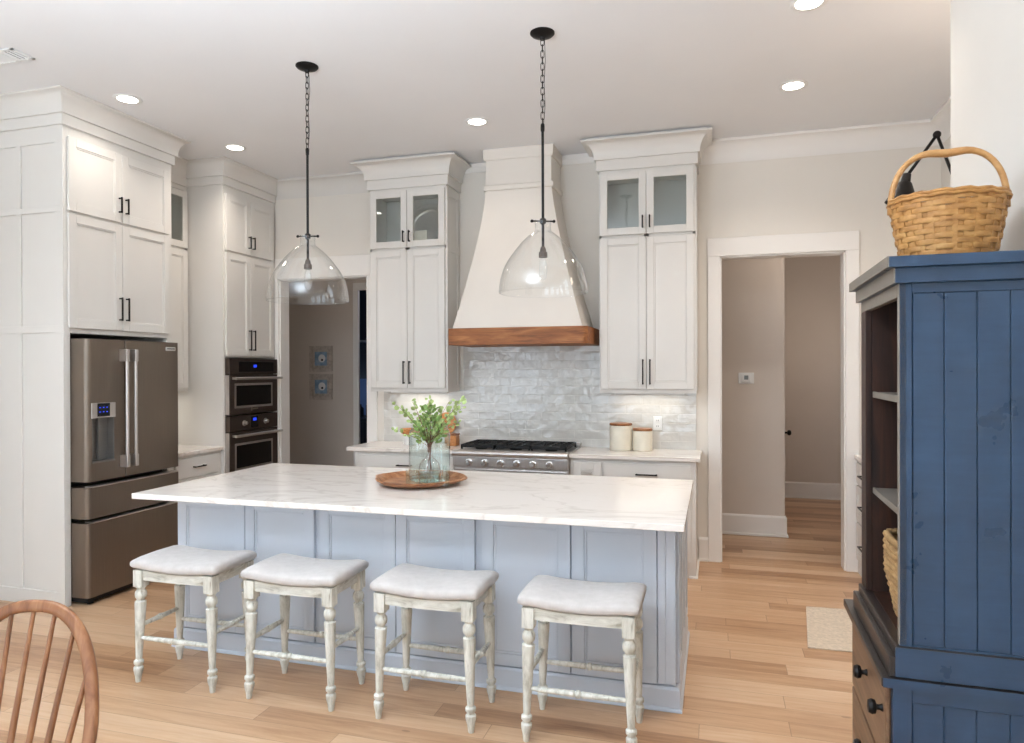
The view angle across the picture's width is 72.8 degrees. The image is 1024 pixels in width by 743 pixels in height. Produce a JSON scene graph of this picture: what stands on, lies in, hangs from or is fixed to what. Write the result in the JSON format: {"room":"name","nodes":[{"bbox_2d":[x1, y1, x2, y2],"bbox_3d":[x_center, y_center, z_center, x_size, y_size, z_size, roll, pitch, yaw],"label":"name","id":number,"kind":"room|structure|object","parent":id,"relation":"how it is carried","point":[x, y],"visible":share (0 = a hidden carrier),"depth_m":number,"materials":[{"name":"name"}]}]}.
{"room":"kitchen","nodes":[
{"label":"kitchen","id":0,"kind":"room"},
{"bbox_2d":[289,279,365,465],"bbox_3d":[-1.113,0.041,8.316,5.600,3.040,0.140,0,0,16],"label":"wall","id":1,"kind":"structure","parent":0,"point":[321,431],"depth_m":8.61,"materials":[{"name":"beige paint"}]},
{"bbox_2d":[309,374,332,399],"bbox_3d":[-2.364,0.189,8.597,0.316,0.316,0.021,0,0,16],"label":"framed print","id":2,"kind":"object","parent":1,"relation":"attached to","point":[320,385],"visible":1,"depth_m":8.59,"materials":[{"name":"blue paper"}]},
{"bbox_2d":[309,346,332,371],"bbox_3d":[-2.365,-0.157,8.596,0.316,0.316,0.021,0,0,16],"label":"framed print","id":3,"kind":"object","parent":1,"relation":"attached to","point":[320,357],"visible":1,"depth_m":8.59,"materials":[{"name":"blue paper"}]},
{"bbox_2d":[353,283,365,465],"bbox_3d":[-1.449,0.242,8.331,1.005,2.640,0.022,0,0,16],"label":"trim","id":4,"kind":"structure","parent":1,"relation":"attached to","point":[356,286],"depth_m":8.45,"materials":[{"name":"white paint"}]},
{"bbox_2d":[360,379,366,414],"bbox_3d":[-1.184,0.037,9.857,3.400,3.040,0.140,0,0,16],"label":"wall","id":5,"kind":"structure","parent":0,"point":[363,382],"depth_m":10.07,"materials":[{"name":"blue paint"}]},
{"bbox_2d":[360,290,366,378],"bbox_3d":[-1.567,-0.646,9.656,1.980,1.490,0.451,0,0,16],"label":"window","id":6,"kind":"structure","parent":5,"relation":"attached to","point":[363,319],"depth_m":9.61,"materials":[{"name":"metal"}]},
{"bbox_2d":[0,498,861,742],"bbox_3d":[0.083,1.622,3.837,10.400,0.100,13.000,0,0,16],"label":"floor","id":7,"kind":"structure","parent":0,"point":[753,675],"depth_m":3.47,"materials":[{"name":"brown wood"}]},
{"bbox_2d":[0,599,98,742],"bbox_3d":[-1.300,1.105,1.643,0.450,0.965,0.530,0,0,0],"label":"chair","id":8,"kind":"object","parent":7,"relation":"on","point":[89,689],"visible":1,"depth_m":1.84,"materials":[{"name":"brown wood"}]},
{"bbox_2d":[0,85,190,606],"bbox_3d":[-3.140,-0.139,5.180,0.803,3.436,1.175,0,0,16],"label":"tall cabinet","id":9,"kind":"object","parent":7,"relation":"on","point":[86,249],"visible":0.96,"depth_m":4.75,"materials":[{"name":"beige paint"}]},
{"bbox_2d":[70,339,177,603],"bbox_3d":[-3.059,0.679,5.149,0.838,1.800,0.836,0,0,16],"label":"refrigerator","id":10,"kind":"object","parent":7,"relation":"on","point":[124,393],"visible":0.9,"depth_m":4.89,"materials":[{"name":"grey metal"}]},
{"bbox_2d":[130,545,256,692],"bbox_3d":[-1.651,1.262,3.618,0.510,0.634,0.336,0,0,16],"label":"counter stool","id":11,"kind":"object","parent":7,"relation":"on","point":[179,565],"visible":0.89,"depth_m":3.52,"materials":[{"name":"white wood"}]},
{"bbox_2d":[130,545,256,574],"bbox_3d":[-1.652,0.981,3.617,0.510,0.073,0.336,0,0,16],"label":"seat cushion","id":12,"kind":"object","parent":11,"relation":"on","point":[175,559],"depth_m":3.53,"materials":[{"name":"white fabric"}]},
{"bbox_2d":[172,450,220,482],"bbox_3d":[-2.955,1.135,5.949,0.721,0.882,0.601,0,0,16],"label":"base cabinet","id":13,"kind":"object","parent":7,"relation":"on","point":[208,464],"visible":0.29,"depth_m":5.86,"materials":[{"name":"beige paint"}]},
{"bbox_2d":[178,445,223,456],"bbox_3d":[-2.960,0.677,5.950,0.693,0.031,0.601,0,0,16],"label":"countertop","id":14,"kind":"structure","parent":13,"relation":"on","point":[183,450],"depth_m":5.96,"materials":[{"name":"white stone"}]},
{"bbox_2d":[178,156,277,473],"bbox_3d":[-2.746,-0.145,6.531,0.803,3.436,0.850,0,0,16],"label":"tall cabinet","id":15,"kind":"object","parent":7,"relation":"on","point":[230,203],"visible":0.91,"depth_m":6.22,"materials":[{"name":"beige paint"}]},
{"bbox_2d":[225,412,282,472],"bbox_3d":[-2.671,0.655,6.567,0.688,0.506,0.702,0,0,16],"label":"wall oven","id":16,"kind":"object","parent":15,"relation":"in","point":[250,439],"visible":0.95,"depth_m":6.42,"materials":[{"name":"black metal"}]},
{"bbox_2d":[225,358,282,415],"bbox_3d":[-2.672,0.138,6.565,0.688,0.508,0.702,0,0,16],"label":"microwave oven","id":17,"kind":"object","parent":15,"relation":"in","point":[250,384],"visible":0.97,"depth_m":6.42,"materials":[{"name":"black metal"}]},
{"bbox_2d":[240,553,367,711],"bbox_3d":[-1.016,1.260,3.433,0.510,0.634,0.336,0,0,16],"label":"counter stool","id":18,"kind":"object","parent":7,"relation":"on","point":[286,575],"visible":1,"depth_m":3.34,"materials":[{"name":"white wood"}]},
{"bbox_2d":[240,553,367,586],"bbox_3d":[-1.017,0.980,3.432,0.510,0.073,0.336,0,0,16],"label":"seat cushion","id":19,"kind":"object","parent":18,"relation":"on","point":[283,569],"depth_m":3.34,"materials":[{"name":"white fabric"}]},
{"bbox_2d":[360,415,366,443],"bbox_3d":[-1.584,1.094,9.582,1.980,0.930,0.618,0,0,16],"label":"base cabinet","id":20,"kind":"object","parent":7,"relation":"on","point":[363,420],"visible":0.03,"depth_m":9.39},
{"bbox_2d":[360,404,363,416],"bbox_3d":[-2.132,0.545,9.710,0.120,0.169,0.120,0,0,16],"label":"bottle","id":21,"kind":"object","parent":20,"relation":"on","point":[361,407],"visible":0.38,"depth_m":9.68,"materials":[{"name":"black glass"}]},
{"bbox_2d":[355,451,453,469],"bbox_3d":[-0.850,1.127,6.133,0.933,0.882,0.564,0,0,16],"label":"base cabinet","id":22,"kind":"object","parent":7,"relation":"on","point":[362,458],"visible":0.12,"depth_m":5.90,"materials":[{"name":"beige paint"}]},
{"bbox_2d":[346,441,463,453],"bbox_3d":[-0.881,0.669,6.152,1.005,0.031,0.542,0,0,16],"label":"countertop","id":23,"kind":"structure","parent":22,"relation":"on","point":[376,446],"depth_m":5.99,"materials":[{"name":"white stone"}]},
{"bbox_2d":[402,428,419,444],"bbox_3d":[-0.909,0.582,6.227,0.180,0.142,0.180,0,0,16],"label":"crock","id":24,"kind":"object","parent":23,"relation":"on","point":[410,440],"visible":0.69,"depth_m":6.17,"materials":[{"name":"white ceramic"}]},
{"bbox_2d":[402,428,419,434],"bbox_3d":[-0.909,0.537,6.227,0.180,0.053,0.180,0,0,16],"label":"wooden bowl","id":25,"kind":"object","parent":24,"relation":"on","point":[406,430],"depth_m":6.15,"materials":[{"name":"brown wood"}]},
{"bbox_2d":[440,412,455,442],"bbox_3d":[-0.599,0.511,6.309,0.200,0.280,0.055,0,0,16],"label":"serving board","id":26,"kind":"object","parent":23,"relation":"on","point":[450,429],"visible":0.28,"depth_m":6.29,"materials":[{"name":"brown wood"}]},
{"bbox_2d":[446,433,459,445],"bbox_3d":[-0.518,0.600,6.134,0.093,0.104,0.106,0,0,16],"label":"wooden box","id":27,"kind":"object","parent":23,"relation":"on","point":[454,437],"visible":0.94,"depth_m":6.09,"materials":[{"name":"brown wood"}]},
{"bbox_2d":[171,502,689,713],"bbox_3d":[-0.447,1.132,4.069,2.849,0.883,1.009,0,0,16],"label":"kitchen island","id":28,"kind":"object","parent":7,"relation":"on","point":[519,552],"visible":0.51,"depth_m":3.52,"materials":[{"name":"blue paint"}]},
{"bbox_2d":[132,463,692,531],"bbox_3d":[-0.492,0.674,3.995,2.936,0.030,1.272,0,0,16],"label":"island countertop","id":29,"kind":"structure","parent":28,"relation":"on","point":[657,504],"depth_m":3.70,"materials":[{"name":"white stone"}]},
{"bbox_2d":[375,470,467,488],"bbox_3d":[-0.547,0.638,4.092,0.538,0.042,0.530,0,0,-41],"label":"wooden tray","id":30,"kind":"object","parent":29,"relation":"on","point":[399,479],"visible":0.89,"depth_m":4.16,"materials":[{"name":"brown wood"}]},
{"bbox_2d":[409,425,449,482],"bbox_3d":[-0.493,0.482,4.157,0.246,0.326,0.246,0,0,16],"label":"glass jar","id":31,"kind":"object","parent":30,"relation":"on","point":[436,479],"visible":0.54,"depth_m":4.14,"materials":[{"name":"clear glass"}]},
{"bbox_3d":[-0.468,0.535,3.942,0.122,0.222,0.121,0,0,16],"label":"bottle vase","id":32,"kind":"object","parent":30,"relation":"on","visible":0},
{"bbox_2d":[391,395,466,482],"bbox_3d":[-0.466,0.387,3.980,0.445,0.503,0.269,0,0,3],"label":"eucalyptus branches","id":33,"kind":"object","parent":32,"relation":"in","point":[434,434],"visible":1,"depth_m":3.94,"materials":[{"name":"green plant"}]},
{"bbox_2d":[370,563,498,733],"bbox_3d":[-0.353,1.259,3.236,0.510,0.634,0.336,0,0,17],"label":"counter stool","id":34,"kind":"object","parent":7,"relation":"on","point":[406,586],"visible":1,"depth_m":3.14,"materials":[{"name":"white wood"}]},
{"bbox_2d":[370,563,498,599],"bbox_3d":[-0.354,0.978,3.235,0.510,0.073,0.336,0,0,17],"label":"seat cushion","id":35,"kind":"object","parent":34,"relation":"on","point":[405,581],"depth_m":3.14,"materials":[{"name":"white fabric"}]},
{"bbox_2d":[452,439,580,474],"bbox_3d":[0.051,1.085,5.827,0.961,0.962,0.642,0,0,16],"label":"range cooktop","id":36,"kind":"object","parent":7,"relation":"on","point":[512,456],"visible":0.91,"depth_m":5.61,"materials":[{"name":"silver metal"}]},
{"bbox_2d":[463,447,579,453],"bbox_3d":[0.062,0.654,5.867,0.951,0.013,0.543,0,0,16],"label":"cooktop","id":37,"kind":"object","parent":36,"relation":"in","point":[569,450],"depth_m":5.68,"materials":[{"name":"silver metal"}]},
{"bbox_2d":[517,575,645,742],"bbox_3d":[0.315,1.257,3.039,0.510,0.634,0.336,0,0,16],"label":"counter stool","id":38,"kind":"object","parent":7,"relation":"on","point":[546,599],"visible":1,"depth_m":2.94,"materials":[{"name":"white wood"}]},
{"bbox_2d":[517,575,645,615],"bbox_3d":[0.314,0.976,3.038,0.510,0.073,0.336,0,0,16],"label":"seat cushion","id":39,"kind":"object","parent":38,"relation":"on","point":[544,595],"depth_m":2.94,"materials":[{"name":"white fabric"}]},
{"bbox_2d":[570,458,698,578],"bbox_3d":[0.997,1.122,5.594,0.977,0.882,0.564,0,0,16],"label":"base cabinet","id":40,"kind":"object","parent":7,"relation":"on","point":[578,466],"visible":0.27,"depth_m":5.32,"materials":[{"name":"beige paint"}]},
{"bbox_2d":[569,447,700,461],"bbox_3d":[1.006,0.665,5.601,0.997,0.031,0.542,0,0,16],"label":"countertop","id":41,"kind":"structure","parent":40,"relation":"on","point":[678,455],"depth_m":5.44,"materials":[{"name":"white stone"}]},
{"bbox_2d":[609,422,631,450],"bbox_3d":[0.900,0.537,5.745,0.186,0.222,0.186,0,0,16],"label":"canister","id":42,"kind":"object","parent":41,"relation":"on","point":[620,432],"visible":1,"depth_m":5.67,"materials":[{"name":"white ceramic"}]},
{"bbox_2d":[633,428,652,451],"bbox_3d":[1.071,0.557,5.696,0.160,0.182,0.160,0,0,16],"label":"canister","id":43,"kind":"object","parent":41,"relation":"on","point":[642,437],"visible":1,"depth_m":5.63,"materials":[{"name":"white ceramic"}]},
{"bbox_2d":[806,606,851,651],"bbox_3d":[2.036,1.559,4.212,0.540,0.008,0.745,0,0,16],"label":"door mat","id":44,"kind":"object","parent":7,"relation":"on","point":[827,628],"visible":0.51,"depth_m":4.19,"materials":[{"name":"fabric"}]},
{"bbox_2d":[856,461,861,576],"bbox_3d":[2.706,1.120,4.534,0.629,0.882,1.613,0,0,16],"label":"base cabinet","id":45,"kind":"object","parent":7,"relation":"on","point":[858,464],"visible":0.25,"depth_m":5.27,"materials":[{"name":"beige paint"}]},
{"bbox_2d":[854,455,861,462],"bbox_3d":[2.715,0.662,4.520,0.604,0.031,1.635,0,0,16],"label":"countertop","id":46,"kind":"structure","parent":45,"relation":"on","point":[857,457],"depth_m":5.27,"materials":[{"name":"white stone"}]},
{"bbox_2d":[844,250,1023,742],"bbox_3d":[1.404,0.616,2.341,0.474,1.912,0.760,0,0,18],"label":"hutch","id":47,"kind":"object","parent":7,"relation":"on","point":[942,335],"visible":1,"depth_m":2.03,"materials":[{"name":"blue wood"}]},
{"bbox_2d":[873,392,896,401],"bbox_3d":[1.425,0.086,2.268,0.358,0.022,0.513,0,0,18],"label":"shelf","id":48,"kind":"object","parent":47,"relation":"attached to","point":[877,396],"depth_m":2.42,"materials":[{"name":"beige paint"}]},
{"bbox_2d":[873,487,897,514],"bbox_3d":[1.426,0.439,2.269,0.358,0.022,0.513,0,0,18],"label":"shelf","id":49,"kind":"object","parent":47,"relation":"attached to","point":[888,495],"depth_m":2.43,"materials":[{"name":"beige paint"}]},
{"bbox_2d":[883,528,897,616],"bbox_3d":[1.382,0.676,2.216,0.326,0.272,0.376,0,0,16],"label":"seagrass basket","id":50,"kind":"object","parent":47,"relation":"on","point":[890,539],"visible":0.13,"depth_m":2.28,"materials":[{"name":"wicker"}]},
{"bbox_2d":[886,146,1012,255],"bbox_3d":[1.403,-0.529,2.239,0.350,0.379,0.296,0,0,13],"label":"wicker basket","id":51,"kind":"object","parent":47,"relation":"on","point":[969,218],"visible":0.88,"depth_m":2.14,"materials":[{"name":"beige wicker"}]},
{"bbox_2d":[0,0,950,178],"bbox_3d":[-1.136,-1.905,2.031,6.890,0.100,8.878,0,0,16],"label":"ceiling","id":52,"kind":"structure","parent":0,"point":[393,78],"depth_m":4.26,"materials":[{"name":"paint"}]},
{"bbox_2d":[0,48,34,65],"bbox_3d":[-3.008,-1.850,4.095,0.338,0.008,0.150,0,0,16],"label":"ceiling vent","id":53,"kind":"object","parent":52,"relation":"in","point":[7,55],"visible":1,"depth_m":4.09,"materials":[{"name":"white plastic"}]},
{"bbox_2d":[112,94,141,103],"bbox_3d":[-2.618,-1.854,4.731,0.180,0.008,0.180,0,0,16],"label":"recessed light","id":54,"kind":"object","parent":52,"relation":"in","point":[124,98],"visible":1,"depth_m":4.72,"materials":[{"name":"white plastic"}]},
{"bbox_2d":[223,144,246,150],"bbox_3d":[-2.299,-1.859,5.768,0.180,0.008,0.180,0,0,16],"label":"recessed light","id":55,"kind":"object","parent":52,"relation":"in","point":[234,147],"visible":1,"depth_m":5.76,"materials":[{"name":"white plastic"}]},
{"bbox_2d":[265,61,348,304],"bbox_3d":[-1.247,-1.144,4.237,0.490,1.434,0.490,0,0,16],"label":"pendant light","id":56,"kind":"object","parent":52,"relation":"hanging from","point":[305,66],"visible":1,"depth_m":4.23,"materials":[{"name":"black metal"}]},
{"bbox_2d":[304,259,311,269],"bbox_3d":[-1.245,-0.656,4.238,0.048,0.062,0.047,0,0,16],"label":"socket","id":57,"kind":"object","parent":56,"relation":"attached to","point":[308,266],"depth_m":4.22,"materials":[{"name":"silver metal"}]},
{"bbox_2d":[465,117,488,125],"bbox_3d":[-0.262,-1.864,5.184,0.180,0.008,0.180,0,0,16],"label":"recessed light","id":58,"kind":"object","parent":52,"relation":"in","point":[474,121],"visible":1,"depth_m":5.17,"materials":[{"name":"white plastic"}]},
{"bbox_2d":[499,27,587,297],"bbox_3d":[0.169,-1.147,3.828,0.490,1.434,0.490,0,0,11],"label":"pendant light","id":59,"kind":"object","parent":52,"relation":"hanging from","point":[539,33],"visible":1,"depth_m":3.82,"materials":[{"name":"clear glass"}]},
{"bbox_2d":[539,246,546,257],"bbox_3d":[0.171,-0.659,3.830,0.048,0.062,0.047,0,0,11],"label":"socket","id":60,"kind":"object","parent":59,"relation":"attached to","point":[542,254],"depth_m":3.81,"materials":[{"name":"silver metal"}]},
{"bbox_2d":[778,80,807,90],"bbox_3d":[1.838,-1.869,4.544,0.180,0.008,0.180,0,0,16],"label":"recessed light","id":61,"kind":"object","parent":52,"relation":"in","point":[792,85],"visible":1,"depth_m":4.54,"materials":[{"name":"white plastic"}]},
{"bbox_2d":[790,0,827,11],"bbox_3d":[1.500,-1.865,3.513,0.180,0.008,0.180,0,0,16],"label":"recessed light","id":62,"kind":"object","parent":52,"relation":"in","point":[795,5],"visible":1,"depth_m":3.53,"materials":[{"name":"white plastic"}]},
{"bbox_2d":[274,145,940,558],"bbox_3d":[0.723,-0.156,6.042,10.400,3.437,0.150,0,0,16],"label":"wall","id":63,"kind":"structure","parent":0,"point":[842,191],"depth_m":5.97,"materials":[{"name":"white paint"}]},
{"bbox_2d":[276,172,368,199],"bbox_3d":[-2.084,-1.779,6.738,1.970,0.174,0.095,0,0,16],"label":"trim","id":64,"kind":"structure","parent":63,"relation":"attached to","point":[353,182],"depth_m":6.67,"materials":[{"name":"beige paint"}]},
{"bbox_2d":[274,254,377,462],"bbox_3d":[-1.801,0.231,6.702,1.113,2.676,0.022,0,0,16],"label":"trim","id":65,"kind":"structure","parent":63,"relation":"attached to","point":[348,265],"depth_m":6.66,"materials":[{"name":"white paint"}]},
{"bbox_2d":[350,152,470,391],"bbox_3d":[-0.891,-0.845,6.209,0.988,2.046,0.444,0,0,16],"label":"upper cabinet","id":66,"kind":"object","parent":63,"relation":"attached to","point":[415,284],"visible":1,"depth_m":6.11,"materials":[{"name":"beige paint"}]},
{"bbox_2d":[391,392,448,392],"bbox_3d":[-0.839,0.186,6.309,0.550,0.018,0.040,0,0,16],"label":"light","id":67,"kind":"object","parent":66,"relation":"attached to","point":[391,392],"visible":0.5,"depth_m":6.29,"materials":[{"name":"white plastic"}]},
{"bbox_2d":[414,230,426,239],"bbox_3d":[-0.810,-1.177,6.172,0.120,0.152,0.005,0,0,16],"label":"photo card","id":68,"kind":"object","parent":66,"relation":"on","point":[422,234],"visible":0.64,"depth_m":6.17,"materials":[{"name":"white paper"}]},
{"bbox_2d":[414,204,437,239],"bbox_3d":[-0.755,-1.318,6.272,0.430,0.417,0.113,0,0,16],"label":"platter","id":69,"kind":"object","parent":66,"relation":"in","point":[425,216],"visible":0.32,"depth_m":6.31,"materials":[{"name":"grey ceramic"}]},
{"bbox_2d":[448,143,598,346],"bbox_3d":[0.109,-1.045,5.840,1.164,1.650,0.591,0,0,16],"label":"range hood","id":70,"kind":"object","parent":63,"relation":"attached to","point":[530,313],"visible":0.99,"depth_m":5.71,"materials":[{"name":"paint"}]},
{"bbox_2d":[465,153,593,173],"bbox_3d":[0.157,-1.834,6.117,1.300,0.076,0.030,0,0,16],"label":"trim","id":71,"kind":"structure","parent":63,"relation":"attached to","point":[574,158],"depth_m":6.01,"materials":[{"name":"white paint"}]},
{"bbox_2d":[279,251,845,570],"bbox_3d":[0.178,0.314,6.209,5.098,2.500,0.142,0,0,16],"label":"trim","id":72,"kind":"structure","parent":63,"relation":"attached to","point":[283,284],"depth_m":5.68,"materials":[{"name":"white paint"}]},
{"bbox_2d":[580,127,711,393],"bbox_3d":[1.099,-0.850,5.628,1.013,2.046,0.444,0,0,16],"label":"upper cabinet","id":73,"kind":"object","parent":63,"relation":"attached to","point":[648,236],"visible":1,"depth_m":5.53,"materials":[{"name":"beige paint"}]},
{"bbox_2d":[615,393,683,394],"bbox_3d":[1.133,0.181,5.733,0.560,0.018,0.040,0,0,16],"label":"light","id":74,"kind":"object","parent":73,"relation":"attached to","point":[615,393],"visible":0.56,"depth_m":5.70,"materials":[{"name":"white plastic"}]},
{"bbox_2d":[653,416,661,429],"bbox_3d":[1.219,0.434,5.817,0.072,0.116,0.008,0,0,16],"label":"outlet","id":75,"kind":"object","parent":63,"relation":"attached to","point":[657,420],"visible":1,"depth_m":5.81,"materials":[{"name":"white plastic"}]},
{"bbox_2d":[699,537,707,561],"bbox_3d":[1.577,1.463,5.717,0.075,0.194,0.028,0,0,16],"label":"baseboard","id":76,"kind":"structure","parent":63,"relation":"attached to","point":[703,541],"depth_m":5.71,"materials":[{"name":"white paint"}]},
{"bbox_2d":[708,230,859,571],"bbox_3d":[2.152,0.234,5.547,1.130,2.650,0.022,0,0,16],"label":"trim","id":77,"kind":"structure","parent":63,"relation":"attached to","point":[847,241],"depth_m":5.52,"materials":[{"name":"white paint"}]},
{"bbox_2d":[699,119,938,164],"bbox_3d":[2.370,-1.790,5.437,1.770,0.174,0.095,0,0,16],"label":"trim","id":78,"kind":"structure","parent":63,"relation":"attached to","point":[916,133],"depth_m":5.43,"materials":[{"name":"white paint"}]},
{"bbox_2d":[894,159,920,197],"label":"sconce","id":79,"kind":"object","parent":63,"relation":"attached to","point":[904,186],"depth_m":3.99,"materials":[{"name":"black metal"}]},
{"bbox_2d":[722,258,784,515],"bbox_3d":[2.272,0.032,7.727,1.228,3.040,2.153,0,0,16],"label":"wall","id":80,"kind":"structure","parent":0,"point":[753,304],"depth_m":6.60,"materials":[{"name":"beige paint"}]},
{"bbox_2d":[738,373,753,383],"bbox_3d":[2.226,0.063,6.603,0.140,0.105,0.030,0,0,16],"label":"thermostat","id":81,"kind":"object","parent":80,"relation":"attached to","point":[743,378],"visible":1,"depth_m":6.59,"materials":[{"name":"white plastic"}]},
{"bbox_2d":[722,513,788,537],"bbox_3d":[2.282,1.457,6.632,0.656,0.194,0.101,0,0,16],"label":"baseboard","id":82,"kind":"structure","parent":80,"relation":"attached to","point":[736,524],"depth_m":6.58,"materials":[{"name":"white paint"}]},
{"bbox_2d":[784,255,840,483],"bbox_3d":[4.739,0.022,8.200,3.900,3.040,0.140,0,0,16],"label":"wall","id":83,"kind":"structure","parent":0,"point":[811,284],"depth_m":8.44,"materials":[{"name":"beige paint"}]},
{"bbox_2d":[785,481,840,499],"bbox_3d":[3.688,1.446,8.426,1.092,0.194,0.028,0,0,16],"label":"baseboard","id":84,"kind":"structure","parent":83,"relation":"attached to","point":[808,490],"depth_m":8.43,"materials":[{"name":"white paint"}]},
{"bbox_2d":[941,136,950,187],"bbox_3d":[2.109,-0.144,1.122,0.140,3.437,8.538,0,0,16],"label":"wall","id":85,"kind":"structure","parent":0,"point":[945,174],"depth_m":5.14,"materials":[{"name":"white paint"}]},
{"bbox_2d":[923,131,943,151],"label":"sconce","id":86,"kind":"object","parent":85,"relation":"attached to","point":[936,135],"depth_m":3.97,"materials":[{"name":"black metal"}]},
{"bbox_2d":[931,96,950,143],"bbox_3d":[2.495,-1.782,2.877,0.095,0.174,4.938,0,0,16],"label":"trim","id":87,"kind":"structure","parent":85,"relation":"attached to","point":[941,119],"depth_m":5.04,"materials":[{"name":"white paint"}]},
{"bbox_2d":[950,0,1023,250],"bbox_3d":[1.086,-0.138,0.062,0.140,3.437,5.930,0,0,16],"label":"wall partition","id":88,"kind":"structure","parent":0,"point":[987,36],"depth_m":2.50,"materials":[{"name":"white paint"}]},
{"bbox_3d":[-4.274,-0.129,2.987,0.140,3.437,8.538,0,0,16],"label":"wall","id":89,"kind":"structure","parent":0,"visible":0},
{"bbox_2d":[171,156,187,390],"bbox_3d":[-3.105,-0.842,5.985,0.423,2.036,0.601,0,0,16],"label":"upper cabinet","id":90,"kind":"object","parent":89,"relation":"attached to","point":[179,213],"visible":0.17,"depth_m":6.17,"materials":[{"name":"beige paint"}]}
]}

